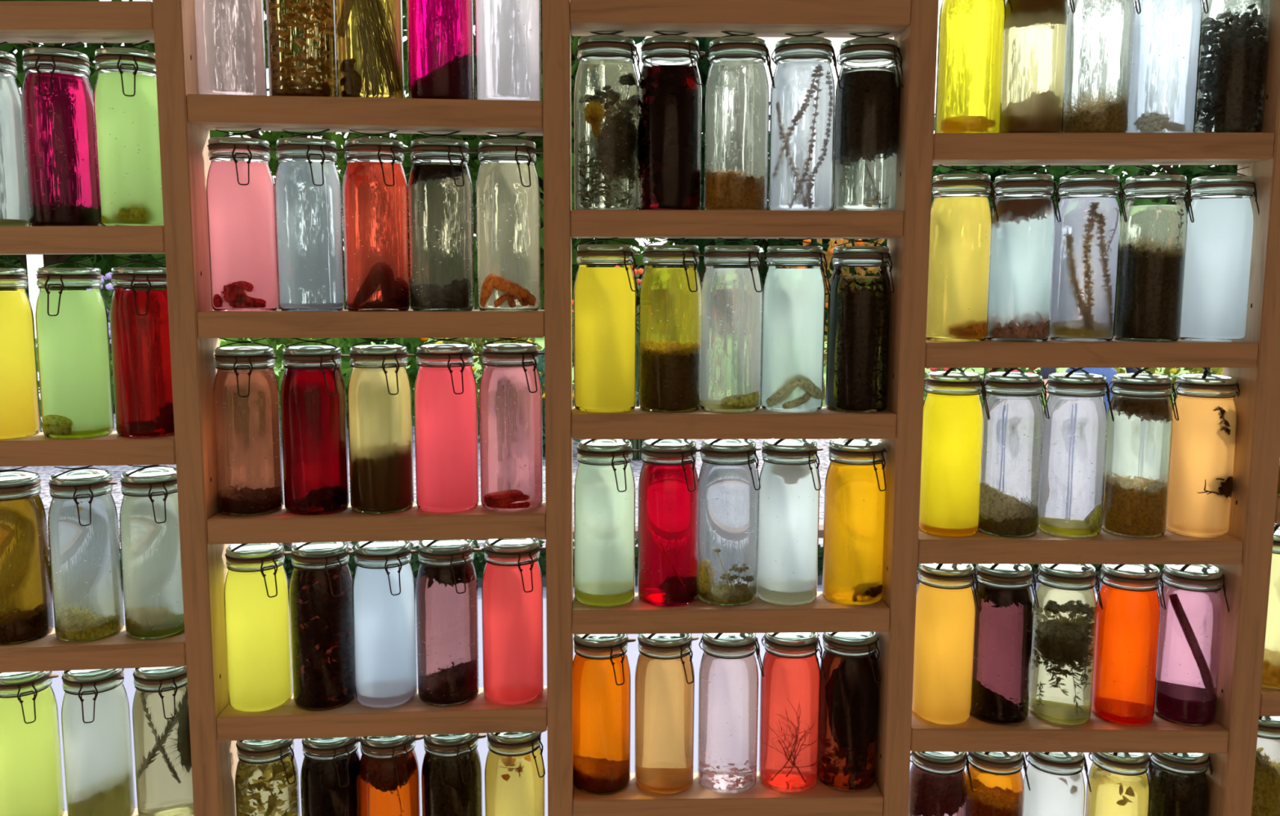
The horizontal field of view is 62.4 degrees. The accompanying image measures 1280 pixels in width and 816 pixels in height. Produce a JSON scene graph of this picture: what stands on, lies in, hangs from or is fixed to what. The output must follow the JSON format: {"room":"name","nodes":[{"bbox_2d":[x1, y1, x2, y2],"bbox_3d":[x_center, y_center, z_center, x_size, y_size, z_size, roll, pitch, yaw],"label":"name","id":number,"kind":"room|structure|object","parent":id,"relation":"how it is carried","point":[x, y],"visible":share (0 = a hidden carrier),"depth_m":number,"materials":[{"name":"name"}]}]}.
{"room":"apothecary shop","nodes":[
{"label":"apothecary shop","id":0,"kind":"room"},
{"bbox_3d":[0.221,1.667,-0.027,2.960,0.100,3.792,0,7,-2],"label":"floor","id":1,"kind":"structure","parent":0,"visible":0},
{"bbox_2d":[0,0,1279,815],"bbox_3d":[0.149,0.197,1.651,2.756,2.400,0.092,0,7,-2],"label":"shelf","id":2,"kind":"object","parent":1,"relation":"on","point":[186,117],"depth_m":1.59,"materials":[{"name":"brown wood"}]},
{"bbox_2d":[0,41,31,226],"bbox_3d":[-0.953,-0.397,1.541,0.095,0.267,0.103,-1,7,-7],"label":"jar","id":3,"kind":"object","parent":2,"relation":"on","point":[14,206],"visible":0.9,"depth_m":1.53,"materials":[{"name":"glass"}]},
{"bbox_2d":[0,257,40,439],"bbox_3d":[-0.961,-0.091,1.580,0.095,0.267,0.103,0,7,-5],"label":"jar","id":4,"kind":"object","parent":2,"relation":"on","point":[20,406],"visible":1,"depth_m":1.56,"materials":[{"name":"glass"}]},
{"bbox_2d":[0,466,53,644],"bbox_3d":[-0.963,0.220,1.622,0.096,0.267,0.099,-4,8,-29],"label":"jar","id":5,"kind":"object","parent":2,"relation":"on","point":[26,605],"visible":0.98,"depth_m":1.60,"materials":[{"name":"glass"}]},
{"bbox_2d":[0,670,64,815],"bbox_3d":[-0.965,0.523,1.659,0.095,0.267,0.103,-6,9,-40],"label":"jar","id":6,"kind":"object","parent":2,"relation":"on","point":[31,776],"visible":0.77,"depth_m":1.63,"materials":[{"name":"glass"}]},
{"bbox_2d":[21,40,102,226],"bbox_3d":[-0.849,-0.399,1.546,0.096,0.267,0.104,-1,7,-10],"label":"jar","id":7,"kind":"object","parent":2,"relation":"on","point":[57,95],"visible":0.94,"depth_m":1.52,"materials":[{"name":"glass"}]},
{"bbox_2d":[35,256,114,438],"bbox_3d":[-0.851,-0.092,1.584,0.095,0.267,0.103,0,7,-2],"label":"jar","id":8,"kind":"object","parent":2,"relation":"on","point":[72,326],"visible":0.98,"depth_m":1.55,"materials":[{"name":"glass"}]},
{"bbox_2d":[48,465,124,641],"bbox_3d":[-0.853,0.217,1.624,0.096,0.267,0.104,-4,8,-30],"label":"jar","id":9,"kind":"object","parent":2,"relation":"on","point":[83,527],"visible":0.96,"depth_m":1.59,"materials":[{"name":"glass"}]},
{"bbox_2d":[61,667,135,815],"bbox_3d":[-0.855,0.520,1.663,0.095,0.267,0.103,-2,7,-17],"label":"jar","id":10,"kind":"object","parent":2,"relation":"on","point":[95,718],"visible":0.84,"depth_m":1.63,"materials":[{"name":"glass"}]},
{"bbox_2d":[93,40,164,226],"bbox_3d":[-0.745,-0.400,1.552,0.100,0.267,0.095,4,8,28],"label":"jar","id":11,"kind":"object","parent":2,"relation":"on","point":[126,112],"visible":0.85,"depth_m":1.52,"materials":[{"name":"glass"}]},
{"bbox_2d":[110,256,174,437],"bbox_3d":[-0.742,-0.093,1.589,0.095,0.267,0.103,-2,8,-20],"label":"jar","id":12,"kind":"object","parent":2,"relation":"on","point":[140,318],"visible":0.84,"depth_m":1.56,"materials":[{"name":"glass"}]},
{"bbox_2d":[119,464,184,639],"bbox_3d":[-0.747,0.214,1.629,0.096,0.267,0.104,-5,9,-34],"label":"jar","id":13,"kind":"object","parent":2,"relation":"on","point":[149,526],"visible":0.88,"depth_m":1.60,"materials":[{"name":"glass"}]},
{"bbox_2d":[132,665,194,815],"bbox_3d":[-0.746,0.517,1.668,0.095,0.267,0.103,-4,8,-30],"label":"jar","id":14,"kind":"object","parent":2,"relation":"on","point":[160,705],"visible":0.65,"depth_m":1.63,"materials":[{"name":"glass"}]},
{"bbox_2d":[192,0,266,95],"bbox_3d":[-0.597,-0.583,1.537,0.099,0.267,0.096,4,8,30],"label":"jar","id":15,"kind":"object","parent":2,"relation":"on","point":[230,37],"visible":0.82,"depth_m":1.51,"materials":[{"name":"glass"}]},
{"bbox_2d":[206,128,279,311],"bbox_3d":[-0.592,-0.279,1.572,0.095,0.267,0.103,-3,8,-24],"label":"jar","id":16,"kind":"object","parent":2,"relation":"on","point":[241,205],"visible":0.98,"depth_m":1.54,"materials":[{"name":"glass"}]},
{"bbox_2d":[213,280,267,307],"bbox_3d":[-0.593,-0.168,1.556,0.082,0.041,0.029,0,7,-2],"label":"wool skein","id":17,"kind":"object","parent":16,"relation":"in","point":[234,293],"visible":1,"depth_m":1.54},
{"bbox_2d":[213,337,284,515],"bbox_3d":[-0.598,0.025,1.611,0.096,0.267,0.104,-2,7,-16],"label":"jar","id":18,"kind":"object","parent":2,"relation":"in","point":[246,394],"visible":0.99,"depth_m":1.58,"materials":[{"name":"glass"}]},
{"bbox_2d":[223,542,293,711],"bbox_3d":[-0.595,0.330,1.650,0.095,0.267,0.103,-7,10,-44],"label":"jar","id":19,"kind":"object","parent":2,"relation":"on","point":[256,595],"visible":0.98,"depth_m":1.62,"materials":[{"name":"glass"}]},
{"bbox_2d":[235,737,300,815],"bbox_3d":[-0.592,0.633,1.688,0.103,0.267,0.095,4,8,27],"label":"jar","id":20,"kind":"object","parent":2,"relation":"on","point":[267,774],"visible":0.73,"depth_m":1.65,"materials":[{"name":"glass"}]},
{"bbox_2d":[265,0,337,97],"bbox_3d":[-0.493,-0.582,1.538,0.095,0.267,0.103,-4,8,-32],"label":"jar","id":21,"kind":"object","parent":2,"relation":"on","point":[301,33],"visible":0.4,"depth_m":1.51,"materials":[{"name":"glass"}]},
{"bbox_2d":[274,128,345,311],"bbox_3d":[-0.493,-0.280,1.578,0.096,0.267,0.104,-4,8,-32],"label":"jar","id":22,"kind":"object","parent":2,"relation":"on","point":[308,220],"visible":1,"depth_m":1.55,"materials":[{"name":"glass"}]},
{"bbox_2d":[280,337,349,515],"bbox_3d":[-0.496,0.024,1.615,0.103,0.267,0.095,7,10,43],"label":"jar","id":23,"kind":"object","parent":2,"relation":"on","point":[313,409],"visible":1,"depth_m":1.58,"materials":[{"name":"glass"}]},
{"bbox_2d":[289,541,355,709],"bbox_3d":[-0.495,0.329,1.653,0.095,0.267,0.103,-6,9,-40],"label":"jar","id":24,"kind":"object","parent":2,"relation":"on","point":[321,584],"visible":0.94,"depth_m":1.62,"materials":[{"name":"glass"}]},
{"bbox_2d":[300,736,360,815],"bbox_3d":[-0.491,0.631,1.692,0.095,0.267,0.103,-5,9,-36],"label":"jar","id":25,"kind":"object","parent":2,"relation":"on","point":[330,771],"visible":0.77,"depth_m":1.65,"materials":[{"name":"glass"}]},
{"bbox_2d":[334,0,404,97],"bbox_3d":[-0.395,-0.581,1.542,0.095,0.267,0.103,-5,9,-37],"label":"jar","id":26,"kind":"object","parent":2,"relation":"on","point":[369,39],"visible":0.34,"depth_m":1.51,"materials":[{"name":"glass"}]},
{"bbox_2d":[342,129,410,311],"bbox_3d":[-0.393,-0.280,1.581,0.096,0.267,0.104,-5,9,-35],"label":"jar","id":27,"kind":"object","parent":2,"relation":"on","point":[375,189],"visible":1,"depth_m":1.55,"materials":[{"name":"glass"}]},
{"bbox_2d":[346,337,415,513],"bbox_3d":[-0.397,0.022,1.619,0.095,0.267,0.103,-5,9,-35],"label":"jar","id":28,"kind":"object","parent":2,"relation":"on","point":[380,399],"visible":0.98,"depth_m":1.59,"materials":[{"name":"glass"}]},
{"bbox_2d":[352,540,418,707],"bbox_3d":[-0.400,0.327,1.658,0.095,0.267,0.103,-4,8,-32],"label":"jar","id":29,"kind":"object","parent":2,"relation":"on","point":[384,588],"visible":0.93,"depth_m":1.63,"materials":[{"name":"glass"}]},
{"bbox_2d":[358,734,423,815],"bbox_3d":[-0.400,0.630,1.695,0.095,0.267,0.103,-5,9,-36],"label":"jar","id":30,"kind":"object","parent":2,"relation":"in","point":[389,770],"visible":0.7,"depth_m":1.66,"materials":[{"name":"glass"}]},
{"bbox_2d":[406,0,474,99],"bbox_3d":[-0.292,-0.581,1.548,0.096,0.267,0.104,-4,8,-32],"label":"jar","id":31,"kind":"object","parent":2,"relation":"on","point":[440,33],"visible":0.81,"depth_m":1.52,"materials":[{"name":"glass"}]},
{"bbox_2d":[408,131,477,311],"bbox_3d":[-0.296,-0.280,1.584,0.096,0.267,0.104,-6,9,-40],"label":"jar","id":32,"kind":"object","parent":2,"relation":"on","point":[441,197],"visible":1,"depth_m":1.55,"materials":[{"name":"glass"}]},
{"bbox_2d":[413,337,481,512],"bbox_3d":[-0.296,0.021,1.622,0.095,0.267,0.103,-4,8,-30],"label":"jar","id":33,"kind":"object","parent":2,"relation":"on","point":[446,392],"visible":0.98,"depth_m":1.59,"materials":[{"name":"glass"}]},
{"bbox_2d":[415,538,481,705],"bbox_3d":[-0.301,0.325,1.662,0.096,0.267,0.104,-4,9,-33],"label":"jar","id":34,"kind":"object","parent":2,"relation":"on","point":[446,598],"visible":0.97,"depth_m":1.63,"materials":[{"name":"glass"}]},
{"bbox_2d":[421,733,486,815],"bbox_3d":[-0.300,0.628,1.699,0.095,0.267,0.103,-5,9,-36],"label":"jar","id":35,"kind":"object","parent":2,"relation":"on","point":[451,775],"visible":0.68,"depth_m":1.66,"materials":[{"name":"glass"}]},
{"bbox_2d":[474,0,541,100],"bbox_3d":[-0.192,-0.580,1.551,0.096,0.267,0.104,-5,9,-37],"label":"jar","id":36,"kind":"object","parent":2,"relation":"on","point":[508,56],"visible":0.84,"depth_m":1.52,"materials":[{"name":"glass"}]},
{"bbox_2d":[475,132,542,311],"bbox_3d":[-0.197,-0.281,1.590,0.096,0.267,0.104,-5,9,-36],"label":"jar","id":37,"kind":"object","parent":2,"relation":"on","point":[508,214],"visible":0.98,"depth_m":1.56,"materials":[{"name":"glass"}]},
{"bbox_2d":[480,275,537,307],"bbox_3d":[-0.198,-0.175,1.575,0.086,0.051,0.030,0,7,-2],"label":"wool skein","id":38,"kind":"object","parent":37,"relation":"in","point":[522,294],"visible":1,"depth_m":1.56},
{"bbox_2d":[479,337,544,511],"bbox_3d":[-0.196,0.020,1.627,0.096,0.267,0.104,-7,10,-44],"label":"jar","id":39,"kind":"object","parent":2,"relation":"on","point":[510,390],"visible":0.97,"depth_m":1.59,"materials":[{"name":"glass"}]},
{"bbox_2d":[481,537,546,704],"bbox_3d":[-0.199,0.323,1.664,0.095,0.267,0.103,-4,9,-33],"label":"jar","id":40,"kind":"object","parent":2,"relation":"on","point":[513,621],"visible":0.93,"depth_m":1.63,"materials":[{"name":"glass"}]},
{"bbox_2d":[484,730,545,815],"bbox_3d":[-0.199,0.626,1.703,0.103,0.267,0.095,5,8,31],"label":"jar","id":41,"kind":"object","parent":2,"relation":"on","point":[515,771],"visible":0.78,"depth_m":1.66,"materials":[{"name":"glass"}]},
{"bbox_2d":[573,633,635,794],"bbox_3d":[-0.060,0.472,1.690,0.095,0.267,0.103,-5,9,-35],"label":"jar","id":42,"kind":"object","parent":2,"relation":"on","point":[602,674],"visible":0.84,"depth_m":1.66,"materials":[{"name":"glass"}]},
{"bbox_2d":[573,237,639,412],"bbox_3d":[-0.050,-0.131,1.615,0.103,0.267,0.095,5,9,35],"label":"jar","id":43,"kind":"object","parent":2,"relation":"on","point":[605,298],"visible":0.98,"depth_m":1.58,"materials":[{"name":"glass"}]},
{"bbox_2d":[573,439,640,606],"bbox_3d":[-0.054,0.169,1.655,0.099,0.267,0.096,4,8,27],"label":"jar","id":44,"kind":"object","parent":2,"relation":"on","point":[604,486],"visible":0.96,"depth_m":1.62,"materials":[{"name":"glass"}]},
{"bbox_2d":[573,31,642,209],"bbox_3d":[-0.047,-0.428,1.580,0.104,0.267,0.096,3,8,21],"label":"jar","id":45,"kind":"object","parent":2,"relation":"on","point":[606,95],"visible":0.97,"depth_m":1.55,"materials":[{"name":"glass"}]},
{"bbox_2d":[634,632,698,793],"bbox_3d":[0.042,0.473,1.693,0.103,0.267,0.095,7,10,44],"label":"jar","id":46,"kind":"object","parent":2,"relation":"on","point":[664,698],"visible":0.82,"depth_m":1.66,"materials":[{"name":"glass"}]},
{"bbox_2d":[637,439,701,605],"bbox_3d":[0.047,0.169,1.655,0.096,0.267,0.104,-5,9,-38],"label":"jar","id":47,"kind":"object","parent":2,"relation":"on","point":[668,500],"visible":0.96,"depth_m":1.62,"materials":[{"name":"glass"}]},
{"bbox_2d":[637,31,705,209],"bbox_3d":[0.047,-0.429,1.582,0.103,0.267,0.095,6,9,39],"label":"jar","id":48,"kind":"object","parent":2,"relation":"on","point":[670,94],"visible":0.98,"depth_m":1.55,"materials":[{"name":"glass"}]},
{"bbox_2d":[639,237,704,412],"bbox_3d":[0.049,-0.131,1.620,0.096,0.267,0.104,-5,9,-36],"label":"jar","id":49,"kind":"object","parent":2,"relation":"on","point":[670,309],"visible":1,"depth_m":1.59,"materials":[{"name":"glass"}]},
{"bbox_2d":[696,439,761,605],"bbox_3d":[0.141,0.169,1.661,0.104,0.267,0.096,6,9,39],"label":"jar","id":50,"kind":"object","parent":2,"relation":"on","point":[728,504],"visible":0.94,"depth_m":1.63,"materials":[{"name":"glass"}]},
{"bbox_2d":[697,632,764,792],"bbox_3d":[0.146,0.473,1.700,0.104,0.267,0.096,2,7,11],"label":"jar","id":51,"kind":"object","parent":2,"relation":"on","point":[728,701],"visible":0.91,"depth_m":1.67,"materials":[{"name":"glass"}]},
{"bbox_2d":[699,237,766,412],"bbox_3d":[0.143,-0.131,1.624,0.096,0.267,0.104,-6,10,-42],"label":"jar","id":52,"kind":"object","parent":2,"relation":"on","point":[732,298],"visible":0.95,"depth_m":1.59,"materials":[{"name":"glass"}]},
{"bbox_2d":[703,31,775,210],"bbox_3d":[0.149,-0.429,1.588,0.104,0.267,0.096,2,7,15],"label":"jar","id":53,"kind":"object","parent":2,"relation":"on","point":[736,114],"visible":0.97,"depth_m":1.55,"materials":[{"name":"glass"}]},
{"bbox_2d":[756,438,822,604],"bbox_3d":[0.237,0.169,1.666,0.104,0.267,0.096,7,10,44],"label":"jar","id":54,"kind":"object","parent":2,"relation":"on","point":[788,493],"visible":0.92,"depth_m":1.63,"materials":[{"name":"glass"}]},
{"bbox_2d":[758,631,825,791],"bbox_3d":[0.245,0.473,1.704,0.103,0.267,0.095,4,8,29],"label":"jar","id":55,"kind":"object","parent":2,"relation":"on","point":[790,684],"visible":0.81,"depth_m":1.67,"materials":[{"name":"glass"}]},
{"bbox_2d":[760,237,831,412],"bbox_3d":[0.240,-0.131,1.628,0.103,0.267,0.095,4,8,25],"label":"jar","id":56,"kind":"object","parent":2,"relation":"on","point":[793,305],"visible":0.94,"depth_m":1.59,"materials":[{"name":"glass"}]},
{"bbox_2d":[768,31,840,210],"bbox_3d":[0.248,-0.429,1.591,0.103,0.267,0.095,2,7,15],"label":"jar","id":57,"kind":"object","parent":2,"relation":"on","point":[802,111],"visible":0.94,"depth_m":1.56,"materials":[{"name":"glass"}]},
{"bbox_2d":[817,631,880,791],"bbox_3d":[0.340,0.474,1.708,0.095,0.267,0.103,-6,10,-42],"label":"jar","id":58,"kind":"object","parent":2,"relation":"on","point":[849,689],"visible":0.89,"depth_m":1.68,"materials":[{"name":"glass"}]},
{"bbox_2d":[822,438,886,604],"bbox_3d":[0.342,0.169,1.668,0.096,0.267,0.104,-5,9,-36],"label":"jar","id":59,"kind":"object","parent":2,"relation":"on","point":[854,505],"visible":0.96,"depth_m":1.64,"materials":[{"name":"glass"}]},
{"bbox_2d":[825,238,893,412],"bbox_3d":[0.342,-0.131,1.632,0.103,0.267,0.095,7,10,44],"label":"jar","id":60,"kind":"object","parent":2,"relation":"on","point":[859,321],"visible":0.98,"depth_m":1.60,"materials":[{"name":"glass"}]},
{"bbox_2d":[832,33,903,210],"bbox_3d":[0.346,-0.430,1.594,0.103,0.267,0.095,5,9,35],"label":"jar","id":61,"kind":"object","parent":2,"relation":"on","point":[867,100],"visible":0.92,"depth_m":1.56,"materials":[{"name":"glass"}]},
{"bbox_2d":[907,751,973,815],"bbox_3d":[0.492,0.667,1.738,0.103,0.267,0.095,2,7,15],"label":"jar","id":62,"kind":"object","parent":2,"relation":"on","point":[938,783],"visible":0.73,"depth_m":1.70,"materials":[{"name":"glass"}]},
{"bbox_2d":[911,563,981,724],"bbox_3d":[0.492,0.364,1.700,0.103,0.267,0.095,4,8,29],"label":"jar","id":63,"kind":"object","parent":2,"relation":"on","point":[945,616],"visible":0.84,"depth_m":1.67,"materials":[{"name":"glass"}]},
{"bbox_2d":[919,367,990,536],"bbox_3d":[0.494,0.062,1.665,0.103,0.267,0.095,4,8,25],"label":"jar","id":64,"kind":"object","parent":2,"relation":"on","point":[952,445],"visible":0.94,"depth_m":1.63,"materials":[{"name":"glass"}]},
{"bbox_2d":[925,164,998,341],"bbox_3d":[0.495,-0.238,1.627,0.104,0.267,0.096,2,7,11],"label":"jar","id":65,"kind":"object","parent":2,"relation":"on","point":[961,228],"visible":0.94,"depth_m":1.59,"materials":[{"name":"glass"}]},
{"bbox_2d":[934,0,1012,133],"bbox_3d":[0.501,-0.542,1.587,0.104,0.267,0.096,2,7,15],"label":"jar","id":66,"kind":"object","parent":2,"relation":"on","point":[971,33],"visible":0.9,"depth_m":1.56,"materials":[{"name":"glass"}]},
{"bbox_2d":[964,751,1030,815],"bbox_3d":[0.586,0.669,1.744,0.103,0.267,0.095,2,7,11],"label":"jar","id":67,"kind":"object","parent":2,"relation":"on","point":[997,777],"visible":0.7,"depth_m":1.70,"materials":[{"name":"glass"}]},
{"bbox_2d":[971,563,1039,724],"bbox_3d":[0.587,0.366,1.706,0.104,0.267,0.096,1,7,6],"label":"jar","id":68,"kind":"object","parent":2,"relation":"on","point":[1002,646],"visible":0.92,"depth_m":1.67,"materials":[{"name":"glass"}]},
{"bbox_2d":[978,367,1049,537],"bbox_3d":[0.589,0.063,1.669,0.104,0.267,0.096,1,7,6],"label":"jar","id":69,"kind":"object","parent":2,"relation":"on","point":[1013,441],"visible":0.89,"depth_m":1.64,"materials":[{"name":"glass"}]},
{"bbox_2d":[986,164,1061,341],"bbox_3d":[0.591,-0.238,1.631,0.103,0.267,0.095,1,7,6],"label":"jar","id":70,"kind":"object","parent":2,"relation":"on","point":[1023,236],"visible":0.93,"depth_m":1.60,"materials":[{"name":"glass"}]},
{"bbox_2d":[987,314,1049,338],"bbox_3d":[0.587,-0.131,1.641,0.094,0.041,0.088,0,7,-2],"label":"dried petals","id":71,"kind":"object","parent":70,"relation":"in","point":[1042,330],"visible":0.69,"depth_m":1.60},
{"bbox_2d":[1000,0,1075,133],"bbox_3d":[0.596,-0.543,1.592,0.103,0.267,0.095,2,7,11],"label":"jar","id":72,"kind":"object","parent":2,"relation":"on","point":[1036,31],"visible":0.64,"depth_m":1.56,"materials":[{"name":"glass"}]},
{"bbox_2d":[1023,751,1091,815],"bbox_3d":[0.687,0.671,1.748,0.103,0.267,0.095,2,7,15],"label":"jar","id":73,"kind":"object","parent":2,"relation":"on","point":[1056,782],"visible":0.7,"depth_m":1.71,"materials":[{"name":"glass"}]},
{"bbox_2d":[1028,564,1102,724],"bbox_3d":[0.690,0.368,1.712,0.103,0.267,0.095,2,7,11],"label":"jar","id":74,"kind":"object","parent":2,"relation":"on","point":[1064,623],"visible":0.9,"depth_m":1.68,"materials":[{"name":"glass"}]},
{"bbox_2d":[1038,367,1114,537],"bbox_3d":[0.689,0.064,1.671,0.104,0.267,0.096,4,8,25],"label":"jar","id":75,"kind":"object","parent":2,"relation":"on","point":[1074,443],"visible":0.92,"depth_m":1.64,"materials":[{"name":"glass"}]},
{"bbox_2d":[1048,164,1127,341],"bbox_3d":[0.693,-0.238,1.634,0.103,0.267,0.095,2,7,15],"label":"jar","id":76,"kind":"object","parent":2,"relation":"on","point":[1086,245],"visible":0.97,"depth_m":1.60,"materials":[{"name":"glass"}]},
{"bbox_2d":[1062,0,1141,133],"bbox_3d":[0.697,-0.545,1.597,0.104,0.267,0.096,1,7,9],"label":"jar","id":77,"kind":"object","parent":2,"relation":"on","point":[1100,33],"visible":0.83,"depth_m":1.57,"materials":[{"name":"glass"}]},
{"bbox_2d":[1084,751,1156,815],"bbox_3d":[0.795,0.673,1.752,0.103,0.267,0.095,4,8,25],"label":"jar","id":78,"kind":"object","parent":2,"relation":"on","point":[1119,783],"visible":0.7,"depth_m":1.72,"materials":[{"name":"glass"}]},
{"bbox_2d":[1091,564,1165,724],"bbox_3d":[0.794,0.370,1.715,0.104,0.267,0.096,1,7,6],"label":"jar","id":79,"kind":"object","parent":2,"relation":"on","point":[1127,632],"visible":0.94,"depth_m":1.68,"materials":[{"name":"glass"}]},
{"bbox_2d":[1101,367,1178,537],"bbox_3d":[0.794,0.065,1.677,0.103,0.267,0.095,2,7,11],"label":"jar","id":80,"kind":"object","parent":2,"relation":"on","point":[1140,435],"visible":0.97,"depth_m":1.64,"materials":[{"name":"glass"}]},
{"bbox_2d":[1113,165,1194,341],"bbox_3d":[0.797,-0.239,1.639,0.103,0.267,0.095,2,7,15],"label":"jar","id":81,"kind":"object","parent":2,"relation":"on","point":[1153,237],"visible":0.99,"depth_m":1.61,"materials":[{"name":"glass"}]},
{"bbox_2d":[1127,0,1208,133],"bbox_3d":[0.799,-0.546,1.600,0.104,0.267,0.096,2,7,11],"label":"jar","id":82,"kind":"object","parent":2,"relation":"on","point":[1166,55],"visible":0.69,"depth_m":1.57,"materials":[{"name":"glass"}]},
{"bbox_2d":[1146,752,1213,815],"bbox_3d":[0.896,0.675,1.759,0.103,0.267,0.095,2,7,15],"label":"jar","id":83,"kind":"object","parent":2,"relation":"on","point":[1180,780],"visible":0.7,"depth_m":1.72,"materials":[{"name":"glass"}]},
{"bbox_2d":[1154,564,1229,725],"bbox_3d":[0.897,0.372,1.719,0.104,0.267,0.096,4,8,29],"label":"jar","id":84,"kind":"object","parent":2,"relation":"on","point":[1191,621],"visible":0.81,"depth_m":1.69,"materials":[{"name":"glass"}]},
{"bbox_2d":[1165,367,1239,537],"bbox_3d":[0.899,0.066,1.683,0.103,0.267,0.095,1,7,10],"label":"jar","id":85,"kind":"object","parent":2,"relation":"on","point":[1201,449],"visible":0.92,"depth_m":1.65,"materials":[{"name":"glass"}]},
{"bbox_2d":[1179,166,1259,341],"bbox_3d":[0.901,-0.239,1.642,0.103,0.267,0.095,4,8,29],"label":"jar","id":86,"kind":"object","parent":2,"relation":"on","point":[1219,244],"visible":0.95,"depth_m":1.61,"materials":[{"name":"glass"}]},
{"bbox_2d":[1194,0,1271,132],"bbox_3d":[0.905,-0.547,1.605,0.103,0.267,0.095,2,7,17],"label":"jar","id":87,"kind":"object","parent":2,"relation":"on","point":[1234,37],"visible":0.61,"depth_m":1.57,"materials":[{"name":"glass"}]},
{"bbox_2d":[1251,715,1279,815],"bbox_3d":[1.031,0.616,1.754,0.095,0.267,0.103,-4,8,-32],"label":"jar","id":88,"kind":"object","parent":2,"relation":"on","point":[1266,787],"visible":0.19,"depth_m":1.71,"materials":[{"name":"glass"}]},
{"bbox_2d":[1261,523,1279,688],"bbox_3d":[1.033,0.313,1.716,0.103,0.267,0.095,7,10,42],"label":"jar","id":89,"kind":"object","parent":2,"relation":"on","point":[1271,665],"visible":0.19,"depth_m":1.68,"materials":[{"name":"glass"}]},
{"label":"outside","id":90,"kind":"structure","parent":0,"visible":0},
{"bbox_2d":[0,408,1164,591],"bbox_3d":[-0.382,0.550,9.064,60.000,0.150,7.261,0,7,-2],"label":"gravel path","id":91,"kind":"structure","parent":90,"point":[45,472],"depth_m":8.65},
{"bbox_2d":[219,337,351,442],"bbox_3d":[-3.447,-0.245,10.123,1.420,1.414,1.218,0,7,-2],"label":"flowering shrub","id":92,"kind":"object","parent":91,"relation":"on","point":[273,342],"visible":0.08,"depth_m":9.91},
{"bbox_2d":[338,307,435,427],"bbox_3d":[-2.794,-0.433,11.289,1.511,1.528,1.280,0,7,-2],"label":"flowering shrub","id":93,"kind":"object","parent":91,"relation":"on","point":[411,344],"visible":0.1,"depth_m":11.03,"materials":[{"name":"plant"}]},
{"bbox_2d":[425,337,545,441],"bbox_3d":[-1.493,-0.299,10.298,1.311,1.381,1.011,0,7,-2],"label":"flowering shrub","id":94,"kind":"object","parent":91,"relation":"on","point":[479,342],"visible":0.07,"depth_m":10.17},
{"bbox_2d":[47,523,1276,591],"bbox_3d":[-0.237,0.793,5.640,18.000,0.254,0.481,0,7,-2],"label":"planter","id":95,"kind":"object","parent":91,"relation":"on","point":[479,562],"visible":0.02,"depth_m":5.48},
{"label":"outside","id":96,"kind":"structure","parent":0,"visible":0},
{"bbox_2d":[218,334,1212,408],"bbox_3d":[-1.564,-2.951,36.949,60.000,0.150,48.997,0,7,-2],"label":"lawn","id":97,"kind":"structure","parent":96,"point":[540,341],"depth_m":18.28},
{"bbox_2d":[0,0,244,316],"bbox_3d":[-7.479,-3.301,12.995,5.240,6.483,4.607,-1,7,-8],"label":"tree","id":98,"kind":"object","parent":97,"relation":"on","point":[109,261],"visible":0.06,"depth_m":13.18,"materials":[{"name":"plant"}]},
{"bbox_2d":[146,0,408,308],"bbox_3d":[-5.889,-4.909,17.872,5.193,8.468,5.492,0,7,-2],"label":"tree","id":99,"kind":"object","parent":97,"relation":"on","point":[272,137],"visible":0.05,"depth_m":17.02,"materials":[{"name":"plant"}]},
{"bbox_2d":[0,233,827,334],"bbox_3d":[0.878,-3.494,28.725,56.456,3.464,1.773,0,7,-2],"label":"hedge","id":100,"kind":"object","parent":97,"relation":"on","point":[640,247],"visible":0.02,"depth_m":28.14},
{"bbox_2d":[388,0,643,342],"bbox_3d":[-1.758,-3.227,13.646,3.561,6.220,3.458,-1,7,-10],"label":"tree","id":101,"kind":"object","parent":97,"relation":"on","point":[473,165],"visible":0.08,"depth_m":13.29,"materials":[{"name":"plant"}]},
{"bbox_2d":[668,36,770,283],"bbox_3d":[0.976,-4.416,16.160,2.076,7.971,2.182,0,7,-2],"label":"tree","id":102,"kind":"object","parent":97,"relation":"on","point":[704,42],"visible":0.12,"depth_m":15.88,"materials":[{"name":"plant"}]},
{"bbox_2d":[725,110,887,324],"bbox_3d":[3.465,-3.614,21.502,3.890,5.083,3.746,0,7,-2],"label":"tree","id":103,"kind":"object","parent":97,"relation":"on","point":[764,243],"visible":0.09,"depth_m":20.85,"materials":[{"name":"plant"}]},
{"bbox_2d":[779,238,884,399],"bbox_3d":[2.777,-1.328,13.831,2.444,2.534,1.669,0,7,-2],"label":"flowering shrub","id":104,"kind":"object","parent":97,"relation":"on","point":[828,255],"visible":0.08,"depth_m":13.56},
{"bbox_2d":[930,113,1167,372],"bbox_3d":[5.745,-3.091,16.539,4.208,5.299,3.814,0,7,0],"label":"tree","id":105,"kind":"object","parent":97,"relation":"on","point":[1057,171],"visible":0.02,"depth_m":15.53,"materials":[{"name":"plant"}]},
{"bbox_2d":[1114,164,1237,212],"bbox_3d":[9.882,-3.277,16.699,4.104,5.659,4.234,0,7,-2],"label":"tree","id":106,"kind":"object","parent":97,"relation":"on","point":[1190,171],"visible":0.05,"depth_m":16.91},
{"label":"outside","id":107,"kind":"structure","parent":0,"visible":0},
{"bbox_2d":[50,582,1164,815],"bbox_3d":[-0.153,1.229,3.656,60.000,0.150,3.650,0,7,-2],"label":"terrace","id":108,"kind":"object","parent":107,"point":[633,652],"depth_m":3.97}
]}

